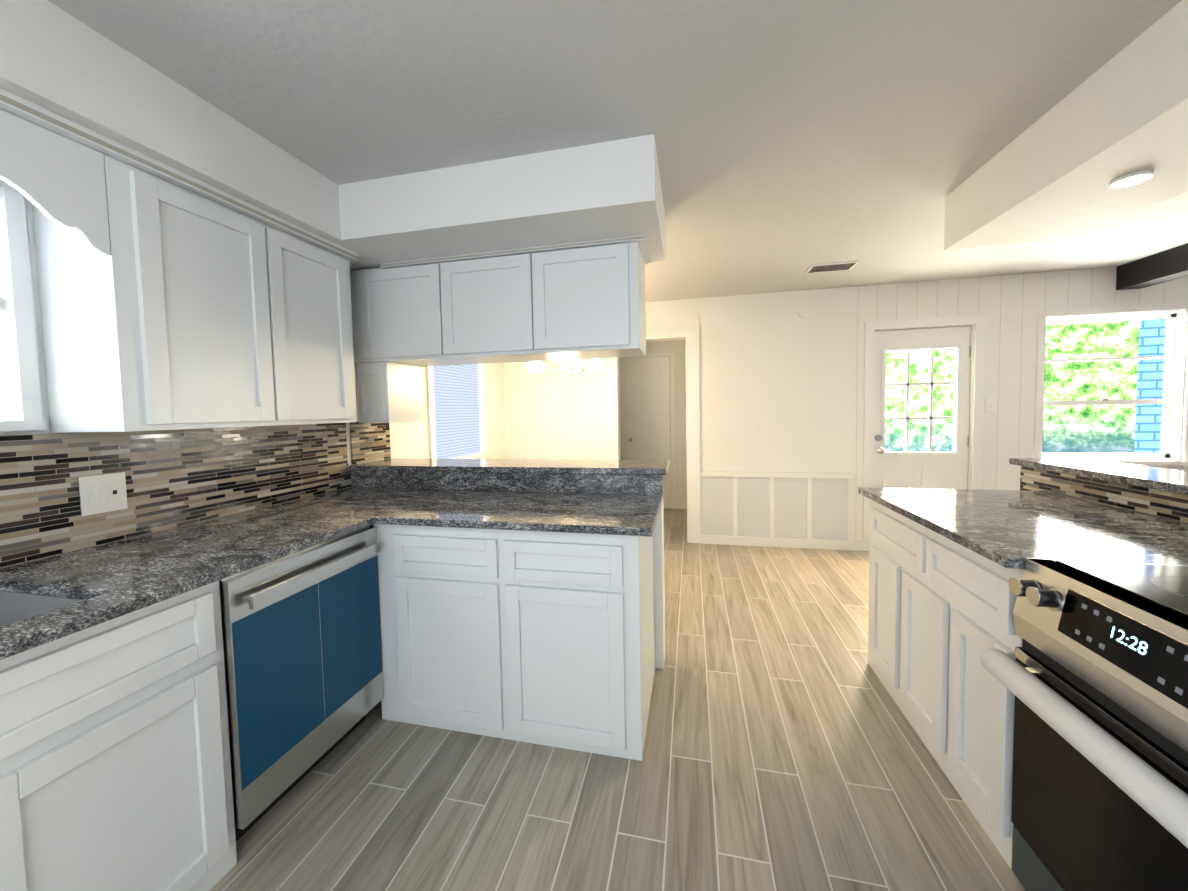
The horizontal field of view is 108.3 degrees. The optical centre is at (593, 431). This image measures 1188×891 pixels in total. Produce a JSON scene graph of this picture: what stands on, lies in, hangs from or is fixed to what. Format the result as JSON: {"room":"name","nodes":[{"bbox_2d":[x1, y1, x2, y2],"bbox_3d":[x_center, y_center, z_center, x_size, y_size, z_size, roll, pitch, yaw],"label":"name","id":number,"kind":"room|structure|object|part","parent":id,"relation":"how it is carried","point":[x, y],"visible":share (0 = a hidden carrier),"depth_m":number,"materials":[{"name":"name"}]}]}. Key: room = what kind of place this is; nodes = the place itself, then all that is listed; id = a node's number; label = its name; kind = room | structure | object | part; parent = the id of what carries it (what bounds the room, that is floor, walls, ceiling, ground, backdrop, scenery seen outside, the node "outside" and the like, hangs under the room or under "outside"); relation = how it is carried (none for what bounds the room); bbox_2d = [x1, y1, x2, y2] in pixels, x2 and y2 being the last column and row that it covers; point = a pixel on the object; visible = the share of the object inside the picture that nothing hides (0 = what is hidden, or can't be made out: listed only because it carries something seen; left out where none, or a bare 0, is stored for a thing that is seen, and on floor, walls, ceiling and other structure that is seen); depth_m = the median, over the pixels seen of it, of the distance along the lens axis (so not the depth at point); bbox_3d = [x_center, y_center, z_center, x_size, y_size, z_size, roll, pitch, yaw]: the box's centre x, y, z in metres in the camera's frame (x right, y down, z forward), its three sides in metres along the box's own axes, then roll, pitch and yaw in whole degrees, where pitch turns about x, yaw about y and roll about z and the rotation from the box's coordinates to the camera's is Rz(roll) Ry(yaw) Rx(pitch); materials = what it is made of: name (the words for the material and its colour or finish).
{"room":"kitchen","nodes":[
{"label":"kitchen","id":0,"kind":"room"},
{"bbox_2d":[0,197,505,470],"bbox_3d":[-1.686,0.084,1.786,0.120,2.400,6.180,-1,3,13],"label":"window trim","id":1,"kind":"structure","parent":0,"point":[409,439],"depth_m":3.11,"materials":[{"name":"white paint"}]},
{"bbox_2d":[32,132,295,432],"bbox_3d":[-1.505,-0.435,1.560,0.339,0.849,0.533,-1,3,13],"label":"upper cabinet","id":2,"kind":"object","parent":1,"relation":"attached to","point":[190,302],"depth_m":1.38,"materials":[{"name":"white paint"}]},
{"bbox_2d":[0,109,110,255],"bbox_3d":[-1.536,-0.638,0.800,0.019,0.290,0.936,-1,3,13],"label":"window valance","id":3,"kind":"object","parent":2,"relation":"attached to","point":[58,179],"visible":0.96,"depth_m":1.16,"materials":[{"name":"white paint"}]},
{"bbox_2d":[0,421,390,567],"bbox_3d":[-1.836,0.229,0.822,0.010,0.387,4.220,-1,3,13],"label":"backsplash","id":4,"kind":"structure","parent":1,"relation":"attached to","point":[178,478],"depth_m":1.63,"materials":[{"name":"tile"}]},
{"bbox_2d":[78,472,127,515],"bbox_3d":[-1.675,0.214,1.469,0.015,0.130,0.117,-1,3,13],"label":"outlet","id":5,"kind":"object","parent":4,"relation":"attached to","point":[104,493],"visible":1,"depth_m":1.46,"materials":[{"name":"white plastic"}]},
{"bbox_2d":[0,179,490,458],"bbox_3d":[-1.452,0.207,2.561,0.110,2.070,4.280,-1,3,13],"label":"window frame","id":6,"kind":"structure","parent":1,"relation":"attached to","point":[20,366],"depth_m":1.30,"materials":[{"name":"white paint"}]},
{"bbox_2d":[288,221,356,424],"bbox_3d":[-1.418,-0.455,1.947,0.339,0.849,0.513,-1,3,13],"label":"upper cabinet","id":7,"kind":"object","parent":1,"relation":"attached to","point":[318,267],"depth_m":1.97,"materials":[{"name":"white paint"}]},
{"bbox_2d":[433,364,480,458],"bbox_3d":[-1.193,-0.297,3.754,0.035,1.040,0.800,-1,3,13],"label":"window blind","id":8,"kind":"object","parent":1,"relation":"attached to","point":[456,409],"visible":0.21,"depth_m":3.75,"materials":[{"name":"white paint"}]},
{"bbox_2d":[0,0,665,270],"bbox_3d":[-0.970,-0.947,0.532,1.850,0.250,4.160,-1,3,13],"label":"soffit","id":9,"kind":"structure","parent":0,"point":[56,59],"depth_m":1.72,"materials":[{"name":"white paint"}]},
{"bbox_2d":[354,363,423,422],"bbox_3d":[-1.208,-0.222,2.547,0.201,0.338,0.336,-1,3,13],"label":"upper cabinet","id":10,"kind":"object","parent":9,"relation":"hanging from","point":[386,392],"depth_m":2.41,"materials":[{"name":"white paint"}]},
{"bbox_2d":[350,256,481,366],"bbox_3d":[-1.079,-0.653,2.493,0.763,0.520,0.340,-1,3,13],"label":"upper cabinet","id":11,"kind":"object","parent":9,"relation":"hanging from","point":[403,311],"depth_m":2.32,"materials":[{"name":"white paint"}]},
{"bbox_2d":[450,246,561,363],"bbox_3d":[-0.519,-0.658,2.366,0.636,0.520,0.340,-1,3,13],"label":"upper cabinet","id":12,"kind":"object","parent":9,"relation":"hanging from","point":[500,296],"depth_m":2.20,"materials":[{"name":"white paint"}]},
{"bbox_2d":[546,235,645,359],"bbox_3d":[-0.044,-0.663,2.258,0.592,0.520,0.340,-1,3,13],"label":"upper cabinet","id":13,"kind":"object","parent":9,"relation":"hanging from","point":[564,301],"depth_m":2.09,"materials":[{"name":"white paint"}]},
{"bbox_2d":[370,495,664,668],"bbox_3d":[-0.527,0.724,2.461,1.830,1.010,0.160,-1,3,13],"label":"wall","id":14,"kind":"structure","parent":0,"point":[659,583],"depth_m":2.19,"materials":[{"name":"white paint"}]},
{"bbox_2d":[349,458,669,474],"bbox_3d":[-0.504,0.199,2.496,1.844,0.031,0.368,-1,3,13],"label":"peninsula bar","id":15,"kind":"object","parent":14,"relation":"on","point":[638,467],"visible":1,"depth_m":2.39,"materials":[{"name":"stone"}]},
{"bbox_2d":[47,0,1187,301],"bbox_3d":[2.106,-1.219,1.689,7.580,0.060,7.800,-1,3,13],"label":"ceiling","id":16,"kind":"structure","parent":0,"point":[795,140],"depth_m":1.46,"materials":[{"name":"white paint"}]},
{"bbox_2d":[526,358,605,372],"bbox_3d":[-0.240,-0.847,3.395,0.644,0.754,0.622,-1,3,13],"label":"dining chandelier","id":17,"kind":"object","parent":16,"relation":"hanging from","point":[570,366],"visible":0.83,"depth_m":3.34,"materials":[{"name":"white glass"}]},
{"bbox_2d":[805,261,859,272],"bbox_3d":[1.816,-1.253,3.283,0.330,0.013,0.180,-1,3,13],"label":"ceiling vent","id":18,"kind":"object","parent":16,"relation":"in","point":[828,267],"visible":0.98,"depth_m":3.26,"materials":[{"name":"white metal"}]},
{"bbox_2d":[1116,243,1187,289],"bbox_3d":[3.814,-1.119,1.441,0.160,0.185,4.060,-1,3,13],"label":"beam","id":19,"kind":"structure","parent":16,"relation":"attached to","point":[1162,267],"depth_m":3.17,"materials":[{"name":"black paint"}]},
{"bbox_2d":[210,508,1025,890],"bbox_3d":[2.155,1.237,1.808,7.580,0.060,7.800,-1,3,13],"label":"floor","id":20,"kind":"structure","parent":0,"point":[786,748],"depth_m":1.51,"materials":[{"name":"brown tile"}]},
{"bbox_2d":[0,581,236,890],"bbox_3d":[-1.475,0.885,0.879,0.640,0.880,0.933,-1,3,13],"label":"base cabinet","id":21,"kind":"object","parent":20,"relation":"on","point":[115,767],"visible":0.94,"depth_m":1.00,"materials":[{"name":"white paint"}]},
{"bbox_2d":[0,471,431,659],"bbox_3d":[-1.537,0.394,0.593,0.690,0.129,3.889,-1,3,13],"label":"countertop","id":22,"kind":"structure","parent":21,"relation":"on","point":[109,581],"depth_m":1.31,"materials":[{"name":"stone"}]},
{"bbox_2d":[0,591,83,626],"bbox_3d":[-1.504,0.547,0.743,0.474,0.188,0.804,-1,3,13],"label":"sink basin","id":23,"kind":"object","parent":22,"relation":"in","point":[15,607],"visible":0.04,"depth_m":1.14,"materials":[{"name":"silver metal"}]},
{"bbox_2d":[219,526,383,841],"bbox_3d":[-1.276,0.848,1.625,0.678,0.872,0.604,-1,3,13],"label":"dishwasher","id":24,"kind":"object","parent":20,"relation":"on","point":[302,641],"visible":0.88,"depth_m":1.46,"materials":[{"name":"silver metal"}]},
{"bbox_2d":[373,524,654,760],"bbox_3d":[-0.319,0.807,2.017,1.143,0.879,0.619,-1,3,13],"label":"base cabinet","id":25,"kind":"object","parent":20,"relation":"on","point":[542,638],"visible":0.98,"depth_m":1.71,"materials":[{"name":"white paint"}]},
{"bbox_2d":[368,472,662,535],"bbox_3d":[-0.283,0.303,1.970,1.149,0.129,0.642,-1,3,13],"label":"countertop","id":26,"kind":"structure","parent":25,"relation":"on","point":[612,504],"depth_m":2.03,"materials":[{"name":"stone"}]},
{"bbox_2d":[868,499,1023,871],"bbox_3d":[1.664,0.787,1.611,0.799,0.879,1.034,-1,3,13],"label":"base cabinet","id":27,"kind":"object","parent":20,"relation":"on","point":[941,616],"visible":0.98,"depth_m":1.49,"materials":[{"name":"white paint"}]},
{"bbox_2d":[858,487,1187,568],"bbox_3d":[1.645,0.331,1.612,0.808,0.030,1.074,-1,3,13],"label":"countertop","id":28,"kind":"structure","parent":27,"relation":"on","point":[1010,528],"depth_m":1.47,"materials":[{"name":"stone"}]},
{"bbox_2d":[980,558,1187,890],"bbox_3d":[1.416,0.815,0.743,0.872,0.916,0.766,-1,3,13],"label":"range","id":29,"kind":"object","parent":20,"relation":"on","point":[1100,777],"depth_m":0.94,"materials":[{"name":"silver metal"}]},
{"bbox_3d":[1.090,0.427,0.874,0.001,0.025,0.072,10,5,12],"label":"kitchen range digits","id":30,"kind":"part","parent":29,"relation":"part of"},
{"bbox_2d":[619,340,685,508],"bbox_3d":[0.793,-0.160,5.801,0.900,2.400,0.120,-1,3,13],"label":"wall","id":31,"kind":"structure","parent":0,"point":[677,347],"depth_m":5.67,"materials":[{"name":"white paint"}]},
{"bbox_2d":[620,351,676,508],"bbox_3d":[0.719,0.001,5.713,0.730,2.090,0.098,-1,3,13],"label":"hall door","id":32,"kind":"structure","parent":31,"relation":"in","point":[648,401],"depth_m":5.71,"materials":[{"name":"white paint"}]},
{"bbox_2d":[684,340,686,508],"bbox_3d":[1.155,-0.131,5.043,0.120,2.400,1.440,-1,3,13],"label":"wall","id":33,"kind":"structure","parent":0,"point":[684,340],"depth_m":5.65,"materials":[{"name":"white paint"}]},
{"bbox_2d":[503,267,1187,540],"bbox_3d":[2.621,-0.105,3.911,7.580,2.400,0.120,-1,3,13],"label":"wall","id":34,"kind":"structure","parent":0,"point":[781,384],"depth_m":3.97,"materials":[{"name":"white paint"}]},
{"bbox_2d":[798,306,810,317],"bbox_3d":[1.930,-1.094,3.935,0.100,0.100,0.034,-1,3,13],"label":"smoke detector","id":35,"kind":"object","parent":34,"relation":"attached to","point":[804,311],"visible":0.96,"depth_m":3.92,"materials":[{"name":"white plastic"}]},
{"bbox_2d":[610,303,1187,550],"bbox_3d":[1.972,0.054,3.984,6.039,2.100,0.039,-1,3,13],"label":"trim","id":36,"kind":"structure","parent":34,"relation":"attached to","point":[805,510],"depth_m":4.03,"materials":[{"name":"white paint"}]},
{"bbox_2d":[873,326,970,488],"bbox_3d":[2.897,0.094,3.806,0.754,1.992,0.132,-1,3,13],"label":"exterior door","id":37,"kind":"structure","parent":34,"relation":"in","point":[929,469],"depth_m":3.81,"materials":[{"name":"white paint"}]},
{"bbox_2d":[986,398,996,412],"bbox_3d":[3.393,-0.219,3.660,0.080,0.120,0.013,-1,3,13],"label":"light switch","id":38,"kind":"object","parent":34,"relation":"attached to","point":[991,404],"depth_m":3.66,"materials":[{"name":"white plastic"}]},
{"bbox_2d":[1042,309,1187,460],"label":"window","id":39,"kind":"structure","parent":34,"relation":"in","point":[1172,401],"depth_m":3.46,"materials":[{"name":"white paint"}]},
{"bbox_2d":[944,0,1187,249],"bbox_3d":[1.616,-0.965,0.043,0.570,0.270,4.350,-1,3,13],"label":"soffit","id":40,"kind":"structure","parent":0,"point":[1052,173],"depth_m":1.52,"materials":[{"name":"white paint"}]},
{"bbox_2d":[1109,170,1153,188],"bbox_3d":[1.919,-0.898,1.533,0.100,0.017,0.100,-1,3,13],"label":"recessed light","id":41,"kind":"object","parent":40,"relation":"in","point":[1130,179],"visible":1,"depth_m":1.52,"materials":[{"name":"white paint"}]},
{"bbox_3d":[2.155,0.710,1.626,0.150,1.010,1.200,-1,3,13],"label":"wall","id":42,"kind":"structure","parent":0,"visible":0},
{"bbox_2d":[1009,458,1187,494],"bbox_3d":[2.208,0.188,1.613,0.332,0.031,1.248,-1,3,13],"label":"countertop","id":43,"kind":"structure","parent":42,"relation":"on","point":[1168,480],"depth_m":1.79,"materials":[{"name":"stone"}]},
{"bbox_3d":[1.660,0.128,-0.526,0.150,2.400,3.150,-1,3,13],"label":"wall","id":44,"kind":"structure","parent":0,"visible":0},
{"bbox_2d":[1020,466,1187,523],"bbox_3d":[1.716,0.174,0.080,0.010,0.484,4.350,-1,3,13],"label":"backsplash","id":45,"kind":"structure","parent":44,"relation":"attached to","point":[1162,504],"depth_m":1.73,"materials":[{"name":"tile"}]},
{"label":"outside","id":46,"kind":"structure","parent":0,"visible":0},
{"bbox_2d":[0,341,6,420],"bbox_3d":[-2.312,-0.366,0.991,0.020,1.800,2.200,-1,3,13],"label":"kitchen window","id":47,"kind":"structure","parent":46,"point":[3,413],"depth_m":1.57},
{"bbox_2d":[885,349,953,451],"bbox_3d":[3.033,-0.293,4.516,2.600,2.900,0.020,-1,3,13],"label":"window","id":48,"kind":"structure","parent":46,"point":[942,434],"depth_m":4.43,"materials":[{"name":"clear glass"}]}
]}

